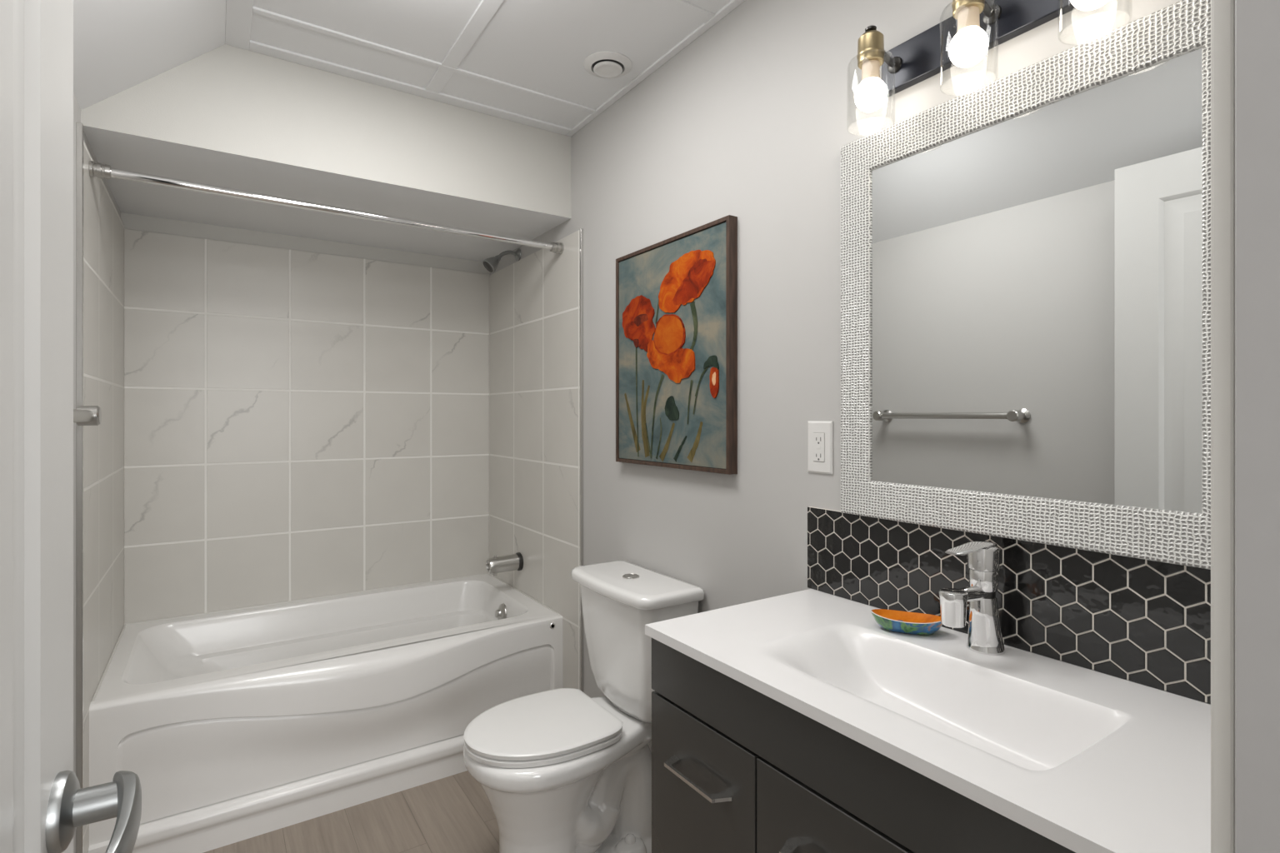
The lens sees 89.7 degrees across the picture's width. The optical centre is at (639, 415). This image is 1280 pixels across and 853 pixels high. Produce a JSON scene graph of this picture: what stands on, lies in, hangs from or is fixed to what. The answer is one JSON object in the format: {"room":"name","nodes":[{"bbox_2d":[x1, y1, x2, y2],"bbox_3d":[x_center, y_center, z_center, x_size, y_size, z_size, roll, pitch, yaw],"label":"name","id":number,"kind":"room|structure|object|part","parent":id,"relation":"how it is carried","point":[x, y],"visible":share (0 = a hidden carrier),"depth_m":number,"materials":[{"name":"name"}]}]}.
{"room":"bathroom","nodes":[
{"label":"bathroom","id":0,"kind":"room"},
{"bbox_2d":[73,93,120,852],"bbox_3d":[-1.188,0.215,1.165,0.100,2.170,3.255,0,0,-34],"label":"wall","id":1,"kind":"structure","parent":0,"point":[77,110],"depth_m":1.64,"materials":[{"name":"paint"}]},
{"bbox_2d":[75,122,83,852],"bbox_3d":[-1.456,0.270,1.671,0.013,2.060,0.015,0,0,-34],"label":"trim","id":2,"kind":"structure","parent":1,"relation":"attached to","point":[79,127],"depth_m":1.67,"materials":[{"name":"metal"}]},
{"bbox_2d":[73,405,101,425],"bbox_3d":[-1.070,0.000,1.156,0.086,0.056,0.656,0,0,-34],"label":"towel bar","id":3,"kind":"object","parent":1,"relation":"attached to","point":[82,415],"visible":0.3,"depth_m":1.40,"materials":[{"name":"silver metal"}]},
{"bbox_2d":[83,140,124,852],"bbox_3d":[-1.721,0.285,2.068,0.010,2.030,0.940,0,0,-34],"label":"tiled wall","id":4,"kind":"structure","parent":1,"relation":"attached to","point":[103,227],"depth_m":1.97,"materials":[{"name":"tile"}]},
{"bbox_2d":[89,160,564,254],"bbox_3d":[-0.921,-0.679,2.185,1.451,0.056,0.044,0,0,-34],"label":"shower curtain rod","id":5,"kind":"object","parent":4,"relation":"attached to","point":[99,170],"visible":1,"depth_m":2.05,"materials":[{"name":"silver metal"}]},
{"bbox_2d":[120,212,489,275],"bbox_3d":[-1.405,0.100,2.914,1.672,2.400,0.100,0,0,-34],"label":"wall","id":6,"kind":"structure","parent":0,"point":[133,222],"depth_m":2.78,"materials":[{"name":"paint"}]},
{"bbox_2d":[124,228,489,624],"bbox_3d":[-1.374,0.091,2.868,1.452,1.618,0.010,0,0,-34],"label":"tiled wall","id":7,"kind":"structure","parent":6,"relation":"attached to","point":[298,425],"depth_m":2.78,"materials":[{"name":"tile"}]},
{"bbox_2d":[80,44,570,261],"bbox_3d":[-1.131,-0.965,2.502,1.472,0.370,0.890,0,0,-34],"label":"bulkhead","id":8,"kind":"structure","parent":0,"point":[227,116],"depth_m":2.17,"materials":[{"name":"paint"}]},
{"bbox_2d":[225,0,253,49],"bbox_3d":[-0.578,-1.106,0.976,0.060,0.012,2.265,0,0,-34],"label":"trim","id":9,"kind":"structure","parent":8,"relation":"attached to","point":[238,12],"depth_m":1.80,"materials":[{"name":"white wood"}]},
{"bbox_2d":[248,40,571,134],"bbox_3d":[-0.721,-1.106,2.208,1.063,0.012,0.053,0,0,-34],"label":"trim","id":10,"kind":"structure","parent":8,"relation":"attached to","point":[256,47],"depth_m":2.14,"materials":[{"name":"white wood"}]},
{"bbox_2d":[425,0,504,93],"bbox_3d":[-0.095,-1.107,1.264,0.047,0.010,2.212,0,0,-34],"label":"trim","id":11,"kind":"structure","parent":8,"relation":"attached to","point":[486,10],"depth_m":1.89,"materials":[{"name":"white wood"}]},
{"bbox_2d":[565,0,744,136],"bbox_3d":[0.344,-1.106,1.586,0.025,0.011,2.265,0,0,-34],"label":"trim","id":12,"kind":"structure","parent":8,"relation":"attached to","point":[732,4],"depth_m":2.00,"materials":[{"name":"white wood"}]},
{"bbox_2d":[203,770,499,852],"bbox_3d":[-0.042,1.325,0.698,1.900,0.050,5.310,0,0,-34],"label":"floor","id":13,"kind":"structure","parent":0,"point":[452,814],"depth_m":2.02,"materials":[{"name":"laminate"}]},
{"bbox_2d":[88,573,562,852],"bbox_3d":[-1.136,1.049,2.509,1.453,0.502,0.854,0,0,-34],"label":"bathtub","id":14,"kind":"object","parent":13,"relation":"on","point":[237,725],"visible":0.94,"depth_m":2.17,"materials":[{"name":"plastic"}]},
{"bbox_3d":[-0.624,0.885,2.867,0.043,0.088,0.088,0,0,-34],"label":"overflow plate","id":15,"kind":"part","parent":14,"relation":"part of","materials":[{"name":"silver metal"}]},
{"bbox_2d":[463,560,704,852],"bbox_3d":[-0.193,0.893,1.845,0.621,0.815,0.452,0,0,-34],"label":"toilet","id":16,"kind":"object","parent":13,"relation":"on","point":[561,770],"visible":0.96,"depth_m":1.79,"materials":[{"name":"ceramic"}]},
{"bbox_3d":[-0.285,0.875,1.785,0.399,0.016,0.350,0,0,-34],"label":"seat","id":17,"kind":"part","parent":16,"relation":"part of","materials":[{"name":"plastic"}]},
{"bbox_3d":[-0.285,0.857,1.785,0.401,0.017,0.352,0,0,-34],"label":"seat lid","id":18,"kind":"part","parent":16,"relation":"part of","materials":[{"name":"plastic"}]},
{"bbox_3d":[-0.203,1.092,1.839,0.592,0.416,0.375,0,0,-34],"label":"bowl","id":19,"kind":"part","parent":16,"relation":"part of","materials":[{"name":"ceramic"}]},
{"bbox_3d":[-0.030,0.508,1.954,0.230,0.036,0.452,0,0,-34],"label":"tank lid","id":20,"kind":"part","parent":16,"relation":"part of","materials":[{"name":"ceramic"}]},
{"bbox_3d":[-0.023,0.704,1.958,0.202,0.357,0.418,0,0,-34],"label":"tank","id":21,"kind":"part","parent":16,"relation":"part of","materials":[{"name":"ceramic"}]},
{"bbox_2d":[651,638,1075,852],"bbox_3d":[0.449,0.863,0.997,0.497,0.874,0.894,0,0,-34],"label":"vanity cabinet","id":22,"kind":"object","parent":13,"relation":"on","point":[736,769],"visible":0.82,"depth_m":0.98,"materials":[{"name":"grey paint"}]},
{"bbox_3d":[0.093,0.629,1.112,0.031,0.006,0.160,0,0,-34],"label":"handle","id":23,"kind":"part","parent":22,"relation":"part of","materials":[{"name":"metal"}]},
{"bbox_3d":[0.109,0.866,1.135,0.019,0.659,0.286,0,0,-34],"label":"cabinet door","id":24,"kind":"part","parent":22,"relation":"part of","materials":[{"name":"grey paint"}]},
{"bbox_3d":[0.250,0.629,0.876,0.031,0.006,0.160,0,0,-34],"label":"handle","id":25,"kind":"part","parent":22,"relation":"part of","materials":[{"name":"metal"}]},
{"bbox_3d":[0.265,0.866,0.899,0.019,0.659,0.272,0,0,-34],"label":"cabinet door","id":26,"kind":"part","parent":22,"relation":"part of","materials":[{"name":"grey paint"}]},
{"bbox_2d":[645,589,1210,852],"bbox_3d":[0.455,0.455,1.002,0.470,0.098,0.905,0,0,-34],"label":"countertop","id":27,"kind":"structure","parent":22,"relation":"on","point":[1087,761],"depth_m":0.93,"materials":[{"name":"stone"}]},
{"bbox_2d":[870,609,942,635],"bbox_3d":[0.502,0.390,1.208,0.129,0.032,0.071,0,0,23],"label":"soap dish","id":28,"kind":"object","parent":27,"relation":"on","point":[906,622],"visible":0.94,"depth_m":1.20,"materials":[{"name":"multicoloured ceramic"}]},
{"bbox_2d":[938,540,1005,655],"bbox_3d":[0.563,0.311,1.093,0.152,0.188,0.060,0,0,-34],"label":"faucet","id":29,"kind":"object","parent":27,"relation":"on","point":[984,636],"visible":1,"depth_m":1.09,"materials":[{"name":"silver metal"}]},
{"bbox_3d":[0.556,0.306,1.089,0.137,0.080,0.046,0,0,-34],"label":"spout","id":30,"kind":"part","parent":29,"relation":"part of","materials":[{"name":"silver metal"}]},
{"bbox_3d":[0.565,0.241,1.094,0.124,0.048,0.052,0,0,-34],"label":"lever handle","id":31,"kind":"part","parent":29,"relation":"part of","materials":[{"name":"silver metal"}]},
{"bbox_2d":[966,592,1005,655],"bbox_3d":[0.601,0.353,1.118,0.060,0.106,0.060,0,0,-34],"label":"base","id":32,"kind":"object","parent":29,"relation":"attached to","point":[984,636],"depth_m":1.10,"materials":[{"name":"metal"}]},
{"bbox_2d":[73,0,731,128],"bbox_3d":[-0.265,-0.967,1.195,1.672,0.466,2.285,0,0,-34],"label":"ceiling","id":33,"kind":"structure","parent":0,"point":[539,46],"depth_m":1.81,"materials":[{"name":"white paint"}]},
{"bbox_2d":[583,50,631,78],"bbox_3d":[-0.101,-1.096,2.026,0.152,0.021,0.152,0,0,-34],"label":"ceiling vent","id":34,"kind":"object","parent":33,"relation":"in","point":[605,64],"visible":1,"depth_m":2.00,"materials":[{"name":"white plastic"}]},
{"bbox_2d":[490,0,1210,752],"bbox_3d":[0.122,0.050,2.033,0.100,2.500,3.255,0,0,-34],"label":"wall","id":35,"kind":"structure","parent":0,"point":[747,122],"depth_m":1.68,"materials":[{"name":"paint"}]},
{"bbox_2d":[252,5,595,113],"bbox_3d":[-0.609,-1.106,2.039,1.063,0.011,0.022,0,0,-34],"label":"trim","id":36,"kind":"structure","parent":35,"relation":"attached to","point":[257,10],"depth_m":1.97,"materials":[{"name":"white wood"}]},
{"bbox_2d":[482,248,520,272],"bbox_3d":[-0.632,-0.712,2.928,0.168,0.127,0.068,0,0,-34],"label":"shower fixture","id":37,"kind":"object","parent":35,"relation":"attached to","point":[491,264],"visible":1,"depth_m":2.90,"materials":[{"name":"silver metal"}]},
{"bbox_3d":[-0.606,-0.735,2.945,0.101,0.048,0.017,0,0,-34],"label":"shower arm","id":38,"kind":"part","parent":37,"relation":"part of","materials":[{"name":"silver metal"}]},
{"bbox_2d":[489,230,579,689],"bbox_3d":[-0.493,0.294,2.862,0.010,2.012,0.973,0,0,-34],"label":"tiled wall","id":39,"kind":"structure","parent":35,"relation":"attached to","point":[534,301],"depth_m":2.76,"materials":[{"name":"tile"}]},
{"bbox_2d":[485,552,523,575],"bbox_3d":[-0.612,0.667,2.893,0.151,0.089,0.082,0,0,-34],"label":"tub spout","id":40,"kind":"object","parent":39,"relation":"attached to","point":[495,565],"visible":1,"depth_m":2.87,"materials":[{"name":"metal"}]},
{"bbox_2d":[580,228,583,692],"bbox_3d":[-0.223,0.293,2.452,0.012,2.014,0.010,0,0,-34],"label":"trim","id":41,"kind":"structure","parent":35,"relation":"attached to","point":[581,229],"depth_m":2.45,"materials":[{"name":"metal"}]},
{"bbox_2d":[615,215,737,474],"bbox_3d":[0.089,-0.190,1.964,0.030,0.693,0.580,0,0,-34],"label":"framed painting","id":42,"kind":"object","parent":35,"relation":"attached to","point":[677,296],"visible":1,"depth_m":1.90,"materials":[{"name":"walnut wood"},{"name":"painted canvas"}]},
{"bbox_2d":[651,0,714,23],"bbox_3d":[-0.249,-1.107,1.495,1.063,0.010,0.043,0,0,-34],"label":"trim","id":43,"kind":"structure","parent":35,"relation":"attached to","point":[683,7],"depth_m":1.74,"materials":[{"name":"white wood"}]},
{"bbox_2d":[807,420,833,474],"bbox_3d":[0.416,0.073,1.491,0.008,0.121,0.073,0,0,-34],"label":"wall outlet","id":44,"kind":"object","parent":35,"relation":"attached to","point":[820,434],"visible":1,"depth_m":1.49,"materials":[{"name":"plastic"}]},
{"bbox_2d":[813,433,824,461],"bbox_3d":[0.415,0.073,1.490,0.004,0.066,0.032,0,0,-34],"label":"receptacle","id":45,"kind":"object","parent":44,"relation":"attached to","point":[818,438],"depth_m":1.49,"materials":[{"name":"plastic"}]},
{"bbox_2d":[846,0,1109,128],"bbox_3d":[0.582,-0.665,1.118,0.144,0.196,0.473,0,0,-34],"label":"vanity light","id":46,"kind":"object","parent":35,"relation":"attached to","point":[974,27],"visible":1,"depth_m":1.21,"materials":[{"name":"metal"}]},
{"bbox_3d":[0.453,-0.633,1.262,0.089,0.132,0.089,0,0,-34],"label":"lamp shade","id":47,"kind":"part","parent":46,"relation":"part of","materials":[{"name":"clear glass"}]},
{"bbox_3d":[0.453,-0.645,1.262,0.061,0.090,0.061,0,0,-34],"label":"light bulb","id":48,"kind":"part","parent":46,"relation":"part of","materials":[{"name":"white glass"}]},
{"bbox_2d":[856,25,884,69],"bbox_3d":[0.453,-0.727,1.262,0.051,0.073,0.051,0,0,-34],"label":"socket","id":49,"kind":"object","parent":46,"relation":"attached to","point":[871,52],"depth_m":1.25,"materials":[{"name":"metal"}]},
{"bbox_3d":[0.494,-0.713,1.289,0.059,0.034,0.032,0,0,-34],"label":"lamp arm","id":50,"kind":"part","parent":46,"relation":"part of","materials":[{"name":"metal"}]},
{"bbox_3d":[0.561,-0.645,1.099,0.061,0.090,0.061,0,0,-34],"label":"light bulb","id":51,"kind":"part","parent":46,"relation":"part of","materials":[{"name":"white glass"}]},
{"bbox_2d":[951,0,984,19],"bbox_3d":[0.561,-0.727,1.099,0.051,0.073,0.051,0,0,-34],"label":"socket","id":52,"kind":"object","parent":46,"relation":"attached to","point":[961,8],"depth_m":1.09,"materials":[{"name":"metal"}]},
{"bbox_3d":[0.633,-0.708,1.151,0.022,0.085,0.450,0,0,-34],"label":"plate","id":53,"kind":"part","parent":46,"relation":"part of","materials":[{"name":"metal"}]},
{"bbox_3d":[0.602,-0.713,1.126,0.059,0.034,0.032,0,0,-34],"label":"lamp arm","id":54,"kind":"part","parent":46,"relation":"part of","materials":[{"name":"metal"}]},
{"bbox_3d":[0.665,-0.645,0.942,0.061,0.090,0.061,0,0,-34],"label":"light bulb","id":55,"kind":"part","parent":46,"relation":"part of","materials":[{"name":"white glass"}]},
{"bbox_2d":[807,506,1210,704],"bbox_3d":[0.649,0.310,1.139,0.008,0.190,0.910,0,0,-34],"label":"tile backsplash","id":56,"kind":"structure","parent":35,"relation":"attached to","point":[1147,622],"depth_m":1.07,"materials":[{"name":"tile"}]},
{"bbox_2d":[840,0,1210,569],"bbox_3d":[0.643,-0.190,1.133,0.025,0.808,0.698,0,0,-34],"label":"wall mirror","id":57,"kind":"object","parent":35,"relation":"attached to","point":[1026,252],"visible":0.88,"depth_m":1.07,"materials":[{"name":"silver metal"}]},
{"bbox_3d":[0.334,0.100,0.290,1.672,2.400,0.115,0,0,-34],"label":"wall","id":58,"kind":"structure","parent":0,"visible":0},
{"bbox_2d":[0,0,141,852],"bbox_3d":[-0.414,0.246,0.339,0.169,2.092,0.758,0,0,-30],"label":"door","id":59,"kind":"structure","parent":58,"relation":"in","point":[43,804],"depth_m":0.57,"materials":[{"name":"white paint"}]},
{"bbox_3d":[-0.510,0.382,0.598,0.071,0.072,0.158,0,0,-30],"label":"handle","id":60,"kind":"part","parent":59,"relation":"part of","materials":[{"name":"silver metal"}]},
{"bbox_2d":[1210,0,1234,852],"bbox_3d":[0.364,0.205,0.388,0.079,2.190,0.011,0,0,-34],"label":"trim","id":61,"kind":"structure","parent":58,"relation":"attached to","point":[1222,12],"depth_m":0.37,"materials":[{"name":"white paint"}]},
{"bbox_2d":[1235,0,1279,852],"bbox_3d":[0.369,0.235,0.314,0.012,2.130,0.116,0,0,-34],"label":"trim","id":62,"kind":"structure","parent":58,"relation":"attached to","point":[1257,22],"depth_m":0.35,"materials":[{"name":"white wood"}]}
]}

